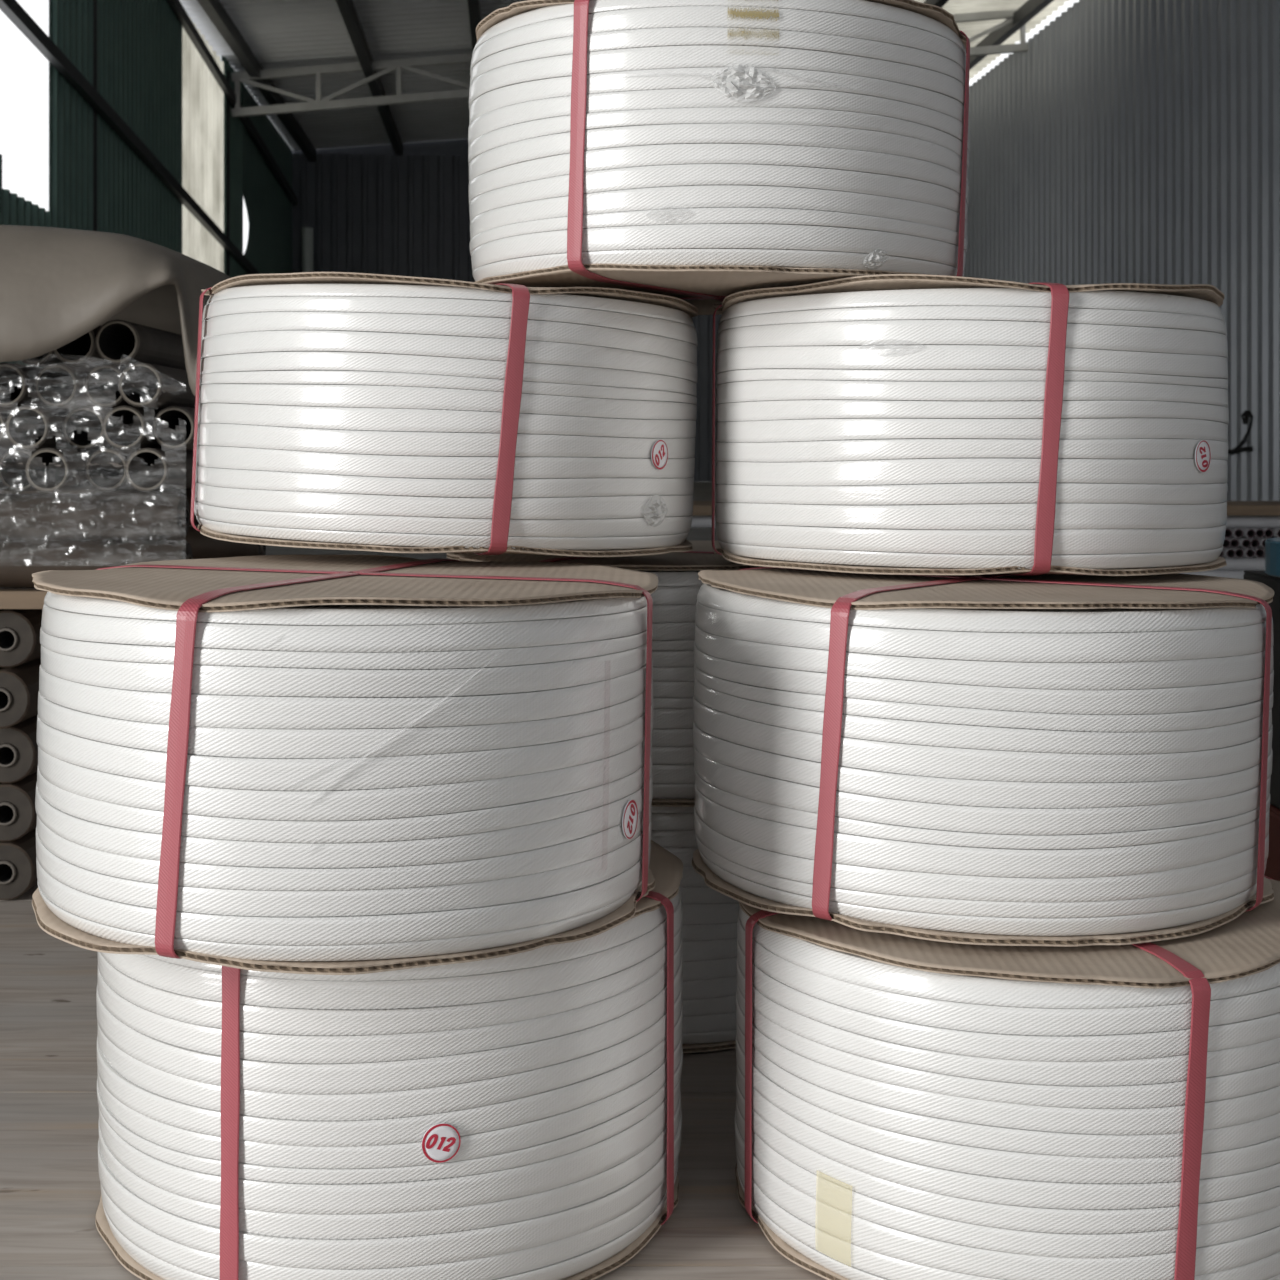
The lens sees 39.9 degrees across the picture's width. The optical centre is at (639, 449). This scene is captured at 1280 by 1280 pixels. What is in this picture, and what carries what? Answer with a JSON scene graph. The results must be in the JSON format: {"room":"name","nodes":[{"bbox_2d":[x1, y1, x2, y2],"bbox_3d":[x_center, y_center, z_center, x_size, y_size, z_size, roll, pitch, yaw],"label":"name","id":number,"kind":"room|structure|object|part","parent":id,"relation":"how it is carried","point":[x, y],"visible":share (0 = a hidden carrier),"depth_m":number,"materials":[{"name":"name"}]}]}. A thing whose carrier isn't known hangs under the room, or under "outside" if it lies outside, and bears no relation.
{"room":"warehouse","nodes":[
{"label":"warehouse","id":0,"kind":"room"},
{"bbox_2d":[0,0,297,367],"bbox_3d":[-4.367,-2.208,10.959,0.109,5.480,36.500,0,0,-4],"label":"wall","id":1,"kind":"structure","parent":0,"point":[146,143],"depth_m":17.66,"materials":[{"name":"green metal"}]},
{"bbox_3d":[-4.714,-2.148,15.194,0.040,5.320,0.120,0,0,-4],"label":"wall post","id":2,"kind":"part","parent":1,"relation":"part of","materials":[{"name":"metal"}]},
{"bbox_3d":[-5.247,-2.148,22.425,0.040,5.320,0.120,0,0,-4],"label":"wall post","id":3,"kind":"part","parent":1,"relation":"part of","materials":[{"name":"metal"}]},
{"bbox_2d":[0,482,826,1279],"bbox_3d":[0.840,0.523,11.393,10.750,0.022,36.600,0,0,-4],"label":"floor","id":4,"kind":"structure","parent":0,"point":[50,1187],"depth_m":1.30,"materials":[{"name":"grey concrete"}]},
{"bbox_2d":[0,829,37,899],"bbox_3d":[-0.720,0.479,2.224,0.064,0.064,0.458,0,0,0],"label":"paper roll","id":5,"kind":"object","parent":4,"relation":"on","point":[18,869],"visible":0.35,"depth_m":2.00,"materials":[{"name":"grey paper"}]},
{"bbox_2d":[0,772,36,840],"bbox_3d":[-0.720,0.413,2.227,0.064,0.064,0.458,0,0,0],"label":"paper roll","id":6,"kind":"object","parent":5,"relation":"on","point":[18,815],"visible":0.31,"depth_m":2.00,"materials":[{"name":"grey paper"}]},
{"bbox_2d":[0,715,37,782],"bbox_3d":[-0.720,0.347,2.229,0.064,0.064,0.458,0,0,0],"label":"paper roll","id":7,"kind":"object","parent":6,"relation":"on","point":[18,742],"visible":0.31,"depth_m":2.00,"materials":[{"name":"grey paper"}]},
{"bbox_2d":[0,658,40,727],"bbox_3d":[-0.720,0.281,2.211,0.064,0.064,0.458,0,0,0],"label":"paper roll","id":8,"kind":"object","parent":7,"relation":"on","point":[19,685],"visible":0.29,"depth_m":1.99,"materials":[{"name":"grey paper"}]},
{"bbox_2d":[0,609,42,666],"bbox_3d":[-0.720,0.215,2.230,0.064,0.064,0.458,0,0,0],"label":"paper roll","id":9,"kind":"object","parent":8,"relation":"on","point":[20,644],"visible":0.29,"depth_m":2.00,"materials":[{"name":"grey paper"}]},
{"bbox_2d":[302,228,312,271],"bbox_3d":[-5.334,-1.513,28.284,0.178,4.090,0.178,0,0,0],"label":"pole","id":10,"kind":"object","parent":4,"relation":"on","point":[307,233],"visible":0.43,"depth_m":28.21,"materials":[{"name":"grey metal"}]},
{"bbox_2d":[95,840,682,1279],"bbox_3d":[-0.168,0.401,1.221,0.398,0.223,0.400,0,0,12],"label":"coil","id":11,"kind":"object","parent":4,"relation":"on","point":[516,1116],"visible":0.67,"depth_m":1.04,"materials":[{"name":"plastic"}]},
{"bbox_2d":[32,555,657,974],"bbox_3d":[-0.189,0.183,1.160,0.401,0.212,0.400,0,0,8],"label":"coil","id":12,"kind":"object","parent":11,"relation":"on","point":[296,764],"visible":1,"depth_m":0.98,"materials":[{"name":"plastic"}]},
{"bbox_2d":[190,272,698,556],"bbox_3d":[-0.154,-0.025,1.427,0.402,0.210,0.400,0,0,10],"label":"coil","id":13,"kind":"object","parent":12,"relation":"on","point":[334,410],"visible":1,"depth_m":1.25,"materials":[{"name":"plastic"}]},
{"bbox_2d":[468,0,969,314],"bbox_3d":[0.063,-0.225,1.417,0.400,0.206,0.405,0,0,0],"label":"coil","id":14,"kind":"object","parent":13,"relation":"on","point":[700,153],"visible":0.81,"depth_m":1.24,"materials":[{"name":"plastic"}]},
{"bbox_2d":[651,806,738,1052],"bbox_3d":[0.020,0.401,1.690,0.399,0.222,0.399,0,0,0],"label":"coil","id":15,"kind":"object","parent":4,"relation":"on","point":[709,925],"visible":0.03,"depth_m":1.50,"materials":[{"name":"plastic"}]},
{"bbox_2d":[446,540,763,806],"bbox_3d":[0.019,0.191,1.621,0.402,0.198,0.396,0,0,8],"label":"coil","id":16,"kind":"object","parent":15,"relation":"on","point":[674,599],"visible":0.16,"depth_m":1.42,"materials":[{"name":"plastic"}]},
{"bbox_2d":[734,876,1279,1279],"bbox_3d":[0.264,0.407,1.210,0.397,0.211,0.400,0,0,0],"label":"coil","id":17,"kind":"object","parent":4,"relation":"on","point":[908,1108],"visible":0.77,"depth_m":1.03,"materials":[{"name":"plastic"}]},
{"bbox_2d":[692,567,1273,946],"bbox_3d":[0.238,0.195,1.254,0.400,0.213,0.399,0,0,10],"label":"coil","id":18,"kind":"object","parent":17,"relation":"on","point":[1061,760],"visible":0.94,"depth_m":1.08,"materials":[{"name":"plastic"}]},
{"bbox_2d":[712,274,1228,575],"bbox_3d":[0.259,-0.017,1.407,0.400,0.213,0.401,0,0,16],"label":"coil","id":19,"kind":"object","parent":18,"relation":"on","point":[894,424],"visible":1,"depth_m":1.23,"materials":[{"name":"plastic"}]},
{"bbox_2d":[1181,570,1264,578],"bbox_3d":[1.525,0.506,7.030,2.850,0.052,0.052,0,0,0],"label":"pipe","id":20,"kind":"object","parent":4,"relation":"on","point":[1238,574],"visible":0.02,"depth_m":7.01,"materials":[{"name":"plastic"}]},
{"bbox_2d":[1215,557,1264,569],"bbox_3d":[1.525,0.454,7.030,2.850,0.052,0.052,0,0,0],"label":"pipe","id":21,"kind":"object","parent":20,"relation":"on","point":[1243,563],"visible":0.02,"depth_m":7.01,"materials":[{"name":"plastic"}]},
{"bbox_2d":[1222,548,1235,557],"bbox_3d":[2.333,0.408,7.282,0.039,0.039,0.637,0,0,0],"label":"tube","id":22,"kind":"object","parent":21,"relation":"on","point":[1228,552],"visible":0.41,"depth_m":6.98,"materials":[{"name":"white plastic"}]},
{"bbox_2d":[1223,539,1230,547],"bbox_3d":[2.313,0.369,7.280,0.039,0.039,0.640,0,0,0],"label":"tube","id":23,"kind":"object","parent":22,"relation":"on","point":[1227,543],"visible":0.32,"depth_m":6.97,"materials":[{"name":"white plastic"}]},
{"bbox_2d":[1229,547,1243,557],"bbox_3d":[2.374,0.408,7.292,0.039,0.039,0.616,0,0,0],"label":"tube","id":24,"kind":"object","parent":21,"relation":"on","point":[1239,552],"visible":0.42,"depth_m":6.99,"materials":[{"name":"white plastic"}]},
{"bbox_2d":[1225,538,1238,547],"bbox_3d":[2.354,0.369,7.291,0.039,0.039,0.619,0,0,0],"label":"tube","id":25,"kind":"object","parent":24,"relation":"on","point":[1234,542],"visible":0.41,"depth_m":6.99,"materials":[{"name":"white plastic"}]},
{"bbox_2d":[1225,528,1231,537],"bbox_3d":[2.333,0.331,7.300,0.039,0.039,0.600,0,0,0],"label":"tube","id":26,"kind":"object","parent":25,"relation":"on","point":[1228,533],"visible":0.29,"depth_m":7.01,"materials":[{"name":"white plastic"}]},
{"bbox_2d":[1237,547,1254,557],"bbox_3d":[2.414,0.408,7.287,0.039,0.039,0.625,0,0,0],"label":"tube","id":27,"kind":"object","parent":21,"relation":"on","point":[1248,552],"visible":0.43,"depth_m":6.99,"materials":[{"name":"white plastic"}]},
{"bbox_2d":[1230,537,1250,547],"bbox_3d":[2.394,0.369,7.280,0.039,0.039,0.639,0,0,0],"label":"tube","id":28,"kind":"object","parent":27,"relation":"on","point":[1243,543],"visible":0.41,"depth_m":6.98,"materials":[{"name":"white plastic"}]},
{"bbox_2d":[1229,528,1242,537],"bbox_3d":[2.374,0.331,7.295,0.039,0.039,0.610,0,0,0],"label":"tube","id":29,"kind":"object","parent":28,"relation":"on","point":[1236,532],"visible":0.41,"depth_m":7.00,"materials":[{"name":"white plastic"}]},
{"bbox_2d":[1249,547,1264,557],"bbox_3d":[2.455,0.408,7.291,0.039,0.039,0.617,0,0,0],"label":"tube","id":30,"kind":"object","parent":21,"relation":"on","point":[1259,553],"visible":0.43,"depth_m":6.99,"materials":[{"name":"white plastic"}]},
{"bbox_2d":[1241,537,1259,547],"bbox_3d":[2.435,0.369,7.290,0.039,0.039,0.620,0,0,0],"label":"tube","id":31,"kind":"object","parent":30,"relation":"on","point":[1255,543],"visible":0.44,"depth_m":6.99,"materials":[{"name":"white plastic"}]},
{"bbox_2d":[1239,528,1255,537],"bbox_3d":[2.414,0.331,7.284,0.039,0.039,0.633,0,0,0],"label":"tube","id":32,"kind":"object","parent":31,"relation":"on","point":[1247,533],"visible":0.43,"depth_m":6.99,"materials":[{"name":"white plastic"}]},
{"bbox_3d":[2.496,0.409,7.285,0.039,0.039,0.630,0,0,0],"label":"tube","id":33,"kind":"object","parent":21,"relation":"on","visible":0},
{"bbox_2d":[1255,538,1266,547],"bbox_3d":[2.475,0.369,7.284,0.039,0.039,0.632,0,0,0],"label":"tube","id":34,"kind":"object","parent":33,"relation":"on","point":[1261,540],"visible":0.23,"depth_m":6.99,"materials":[{"name":"white plastic"}]},
{"bbox_2d":[1249,528,1264,537],"bbox_3d":[2.455,0.331,7.291,0.039,0.039,0.618,0,0,0],"label":"tube","id":35,"kind":"object","parent":34,"relation":"on","point":[1260,533],"visible":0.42,"depth_m":6.99,"materials":[{"name":"white plastic"}]},
{"bbox_3d":[2.577,0.409,7.294,0.039,0.039,0.613,0,0,0],"label":"tube","id":36,"kind":"object","parent":21,"relation":"on","visible":0},
{"bbox_3d":[2.557,0.369,7.285,0.039,0.039,0.631,0,0,0],"label":"tube","id":37,"kind":"object","parent":36,"relation":"on","visible":0},
{"bbox_2d":[1269,528,1279,537],"bbox_3d":[2.536,0.331,7.285,0.039,0.039,0.630,0,0,0],"label":"tube","id":38,"kind":"object","parent":37,"relation":"on","point":[1276,531],"visible":0.22,"depth_m":7.00,"materials":[{"name":"white plastic"}]},
{"bbox_3d":[2.536,0.409,7.291,0.039,0.039,0.618,0,0,0],"label":"tube","id":39,"kind":"object","parent":21,"relation":"on","visible":0},
{"bbox_3d":[2.516,0.369,7.295,0.039,0.039,0.610,0,0,0],"label":"tube","id":40,"kind":"object","parent":39,"relation":"on","visible":0},
{"bbox_2d":[1259,528,1272,537],"bbox_3d":[2.495,0.331,7.300,0.039,0.039,0.601,0,0,0],"label":"tube","id":41,"kind":"object","parent":40,"relation":"on","point":[1268,532],"visible":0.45,"depth_m":7.01,"materials":[{"name":"white plastic"}]},
{"bbox_2d":[1264,804,1279,880],"bbox_3d":[0.885,0.461,1.980,0.330,0.100,0.300,0,0,0],"label":"carton","id":42,"kind":"object","parent":4,"relation":"on","point":[1272,870],"visible":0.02,"depth_m":2.00,"materials":[{"name":"red cardboard"}]},
{"bbox_2d":[1243,571,1279,808],"bbox_3d":[0.893,0.278,1.980,0.330,0.264,0.300,0,0,0],"label":"carton","id":43,"kind":"object","parent":42,"relation":"on","point":[1273,582],"visible":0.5,"depth_m":2.02,"materials":[{"name":"black cardboard"}]},
{"bbox_2d":[1265,537,1279,576],"bbox_3d":[0.815,0.123,2.000,0.200,0.040,0.200,0,0,0],"label":"tape roll","id":44,"kind":"object","parent":43,"relation":"on","point":[1272,545],"visible":1,"depth_m":1.99,"materials":[{"name":"blue plastic"}]},
{"bbox_2d":[292,139,721,481],"bbox_3d":[-0.488,-2.666,29.394,10.550,6.396,0.340,0,0,-4],"label":"wall","id":45,"kind":"structure","parent":0,"point":[373,209],"depth_m":29.27,"materials":[{"name":"metal"}]},
{"bbox_2d":[179,0,1069,161],"bbox_3d":[0.893,-5.323,11.346,11.050,1.112,36.500,0,0,-4],"label":"ceiling","id":46,"kind":"structure","parent":0,"point":[254,36],"depth_m":22.63,"materials":[{"name":"paint"}]},
{"bbox_2d":[231,9,1028,117],"bbox_3d":[-0.049,-5.053,22.959,10.390,1.577,0.090,0,0,-4],"label":"roof truss","id":47,"kind":"object","parent":46,"relation":"attached to","point":[326,103],"visible":0.28,"depth_m":22.68,"materials":[{"name":"grey metal"}]},
{"bbox_3d":[-5.155,-4.557,22.582,0.060,0.390,0.060,0,0,0],"label":"web post","id":48,"kind":"part","parent":47,"relation":"part of","materials":[{"name":"grey metal"}]},
{"bbox_3d":[-4.132,-4.657,22.657,0.060,0.390,0.060,0,0,0],"label":"web post","id":49,"kind":"part","parent":47,"relation":"part of","materials":[{"name":"grey metal"}]},
{"bbox_3d":[-3.110,-4.758,22.733,0.060,0.390,0.060,0,0,0],"label":"web post","id":50,"kind":"part","parent":47,"relation":"part of","materials":[{"name":"grey metal"}]},
{"bbox_3d":[5.068,-5.561,23.336,0.060,0.390,0.060,0,0,0],"label":"web post","id":51,"kind":"part","parent":47,"relation":"part of","materials":[{"name":"grey metal"}]},
{"bbox_2d":[964,0,1279,500],"bbox_3d":[6.077,-2.479,11.729,0.054,6.022,36.500,0,0,-4],"label":"wall","id":52,"kind":"structure","parent":0,"point":[1131,141],"depth_m":19.03,"materials":[{"name":"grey metal"}]},
{"bbox_3d":[1.525,0.285,7.480,2.850,0.052,0.052,0,0,0],"label":"pipe","id":53,"kind":"object","parent":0,"visible":0},
{"bbox_2d":[692,501,1279,515],"bbox_3d":[1.500,0.238,7.240,2.900,0.040,0.620,0,0,0],"label":"wooden board","id":54,"kind":"object","parent":53,"relation":"on","point":[700,508],"visible":0.02,"depth_m":6.93,"materials":[{"name":"brown wood"}]},
{"bbox_3d":[-0.782,0.281,2.238,0.064,0.064,0.458,0,0,0],"label":"paper roll","id":55,"kind":"object","parent":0,"visible":0},
{"bbox_3d":[-0.782,0.215,2.210,0.064,0.064,0.458,0,0,0],"label":"paper roll","id":56,"kind":"object","parent":55,"relation":"on","visible":0},
{"bbox_2d":[0,588,47,608],"bbox_3d":[-0.930,0.170,2.240,0.860,0.020,0.500,0,0,0],"label":"wooden board","id":57,"kind":"object","parent":56,"relation":"on","point":[10,598],"visible":0.02,"depth_m":1.99,"materials":[{"name":"beige wood"}]},
{"bbox_2d":[0,541,192,587],"bbox_3d":[-0.919,0.131,2.020,0.808,0.054,0.054,0,0,0],"label":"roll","id":58,"kind":"object","parent":57,"relation":"on","point":[19,560],"visible":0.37,"depth_m":2.00,"materials":[{"name":"brown plastic"}]},
{"bbox_2d":[0,494,189,539],"bbox_3d":[-0.921,0.077,2.020,0.804,0.054,0.054,0,0,0],"label":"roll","id":59,"kind":"object","parent":58,"relation":"on","point":[22,516],"visible":1,"depth_m":2.00,"materials":[{"name":"plastic"}]},
{"bbox_2d":[0,450,8,489],"bbox_3d":[-0.761,0.022,2.240,0.050,0.050,0.550,0,0,0],"label":"cardboard tube","id":60,"kind":"object","parent":59,"relation":"on","point":[2,452],"visible":0.02,"depth_m":2.06,"materials":[{"name":"grey paper"}]},
{"bbox_2d":[0,448,36,490],"bbox_3d":[-0.710,0.022,2.287,0.050,0.050,0.550,0,0,0],"label":"cardboard tube","id":61,"kind":"object","parent":59,"relation":"on","point":[12,474],"visible":0.29,"depth_m":2.03,"materials":[{"name":"grey paper"}]},
{"bbox_2d":[0,407,17,449],"bbox_3d":[-0.735,-0.025,2.249,0.050,0.050,0.550,0,0,0],"label":"cardboard tube","id":62,"kind":"object","parent":61,"relation":"on","point":[5,444],"visible":0.14,"depth_m":1.99,"materials":[{"name":"grey cardboard"}]},
{"bbox_2d":[25,448,96,492],"bbox_3d":[-0.658,0.022,2.232,0.050,0.050,0.550,0,0,0],"label":"cardboard tube","id":63,"kind":"object","parent":59,"relation":"on","point":[70,475],"visible":0.44,"depth_m":1.99,"materials":[{"name":"grey paper"}]},
{"bbox_2d":[5,405,74,449],"bbox_3d":[-0.684,-0.025,2.241,0.050,0.050,0.550,0,0,0],"label":"cardboard tube","id":64,"kind":"object","parent":63,"relation":"on","point":[27,427],"visible":0.45,"depth_m":2.00,"materials":[{"name":"grey cardboard"}]},
{"bbox_2d":[0,363,49,407],"bbox_3d":[-0.710,-0.073,2.242,0.050,0.050,0.550,0,0,0],"label":"cardboard tube","id":65,"kind":"object","parent":64,"relation":"on","point":[17,382],"visible":0.27,"depth_m":2.00,"materials":[{"name":"grey cardboard"}]},
{"bbox_2d":[0,375,185,466],"bbox_3d":[-0.709,0.011,1.931,0.426,0.233,0.012,0,0,0],"label":"film","id":66,"kind":"object","parent":63,"relation":"attached to","point":[113,464],"visible":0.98,"depth_m":1.93,"materials":[{"name":"clear plastic"}]},
{"bbox_2d":[85,448,136,491],"bbox_3d":[-0.607,0.022,2.281,0.050,0.050,0.550,0,0,0],"label":"cardboard tube","id":67,"kind":"object","parent":59,"relation":"on","point":[103,475],"visible":0.42,"depth_m":2.03,"materials":[{"name":"grey paper"}]},
{"bbox_2d":[62,406,114,449],"bbox_3d":[-0.633,-0.025,2.280,0.050,0.050,0.550,0,0,0],"label":"cardboard tube","id":68,"kind":"object","parent":67,"relation":"on","point":[82,426],"visible":0.34,"depth_m":2.03,"materials":[{"name":"grey cardboard"}]},
{"bbox_2d":[34,363,102,408],"bbox_3d":[-0.658,-0.073,2.262,0.050,0.050,0.550,0,0,0],"label":"cardboard tube","id":69,"kind":"object","parent":68,"relation":"on","point":[65,388],"visible":0.41,"depth_m":2.01,"materials":[{"name":"grey cardboard"}]},
{"bbox_2d":[21,351,92,368],"bbox_3d":[-0.684,-0.120,2.264,0.050,0.050,0.550,0,0,0],"label":"cardboard tube","id":70,"kind":"object","parent":69,"relation":"on","point":[49,358],"visible":0.12,"depth_m":2.00,"materials":[{"name":"grey paper"}]},
{"bbox_2d":[125,448,192,491],"bbox_3d":[-0.556,0.022,2.260,0.050,0.050,0.550,0,0,0],"label":"cardboard tube","id":71,"kind":"object","parent":59,"relation":"on","point":[141,475],"visible":0.49,"depth_m":2.03,"materials":[{"name":"grey paper"}]},
{"bbox_2d":[102,406,163,449],"bbox_3d":[-0.582,-0.025,2.260,0.050,0.050,0.550,0,0,0],"label":"cardboard tube","id":72,"kind":"object","parent":71,"relation":"on","point":[131,426],"visible":0.36,"depth_m":2.01,"materials":[{"name":"grey cardboard"}]},
{"bbox_2d":[84,364,136,407],"bbox_3d":[-0.607,-0.073,2.277,0.050,0.050,0.550,0,0,0],"label":"cardboard tube","id":73,"kind":"object","parent":72,"relation":"on","point":[101,388],"visible":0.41,"depth_m":2.03,"materials":[{"name":"grey cardboard"}]},
{"bbox_2d":[53,325,127,367],"bbox_3d":[-0.633,-0.120,2.242,0.050,0.050,0.550,0,0,0],"label":"cardboard tube","id":74,"kind":"object","parent":73,"relation":"on","point":[82,351],"visible":0.18,"depth_m":2.00,"materials":[{"name":"cardboard"}]},
{"bbox_2d":[118,362,194,408],"bbox_3d":[-0.556,-0.073,2.235,0.050,0.050,0.550,0,0,0],"label":"cardboard tube","id":75,"kind":"object","parent":72,"relation":"on","point":[150,381],"visible":0.49,"depth_m":2.01,"materials":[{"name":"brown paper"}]},
{"bbox_2d":[95,319,185,369],"bbox_3d":[-0.582,-0.120,2.235,0.050,0.050,0.550,0,0,0],"label":"cardboard tube","id":76,"kind":"object","parent":75,"relation":"on","point":[120,342],"visible":0.44,"depth_m":2.02,"materials":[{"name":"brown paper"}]},
{"bbox_2d":[0,225,230,395],"bbox_3d":[-0.786,-0.164,2.249,0.628,0.218,0.731,0,0,0],"label":"sheet","id":77,"kind":"object","parent":76,"relation":"on","point":[58,285],"visible":0.68,"depth_m":1.92,"materials":[{"name":"brown paper"}]},
{"bbox_2d":[152,406,194,449],"bbox_3d":[-0.530,-0.025,2.279,0.050,0.050,0.550,0,0,0],"label":"cardboard tube","id":78,"kind":"object","parent":71,"relation":"on","point":[170,429],"visible":0.44,"depth_m":2.03,"materials":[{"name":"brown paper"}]},
{"bbox_2d":[0,526,265,558],"bbox_3d":[-0.919,0.131,2.420,0.808,0.054,0.054,0,0,0],"label":"roll","id":79,"kind":"object","parent":57,"relation":"on","point":[202,546],"visible":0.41,"depth_m":2.40,"materials":[{"name":"brown paper"}]},
{"bbox_2d":[0,488,199,525],"bbox_3d":[-0.921,0.077,2.420,0.804,0.054,0.054,0,0,0],"label":"roll","id":80,"kind":"object","parent":79,"relation":"on","point":[187,492],"visible":0.02,"depth_m":2.40,"materials":[{"name":"brown paper"}]},
{"bbox_3d":[2.759,0.369,7.284,0.039,0.039,0.631,0,0,0],"label":"tube","id":81,"kind":"object","parent":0,"visible":0},
{"bbox_3d":[2.738,0.331,7.285,0.039,0.039,0.630,0,0,0],"label":"tube","id":82,"kind":"object","parent":81,"relation":"on","visible":0},
{"bbox_2d":[691,516,1279,527],"bbox_3d":[1.525,0.285,7.030,2.850,0.052,0.052,0,0,0],"label":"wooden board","id":83,"kind":"object","parent":82,"relation":"on","point":[697,521],"visible":0.02,"depth_m":7.01,"materials":[{"name":"wood"}]}
]}

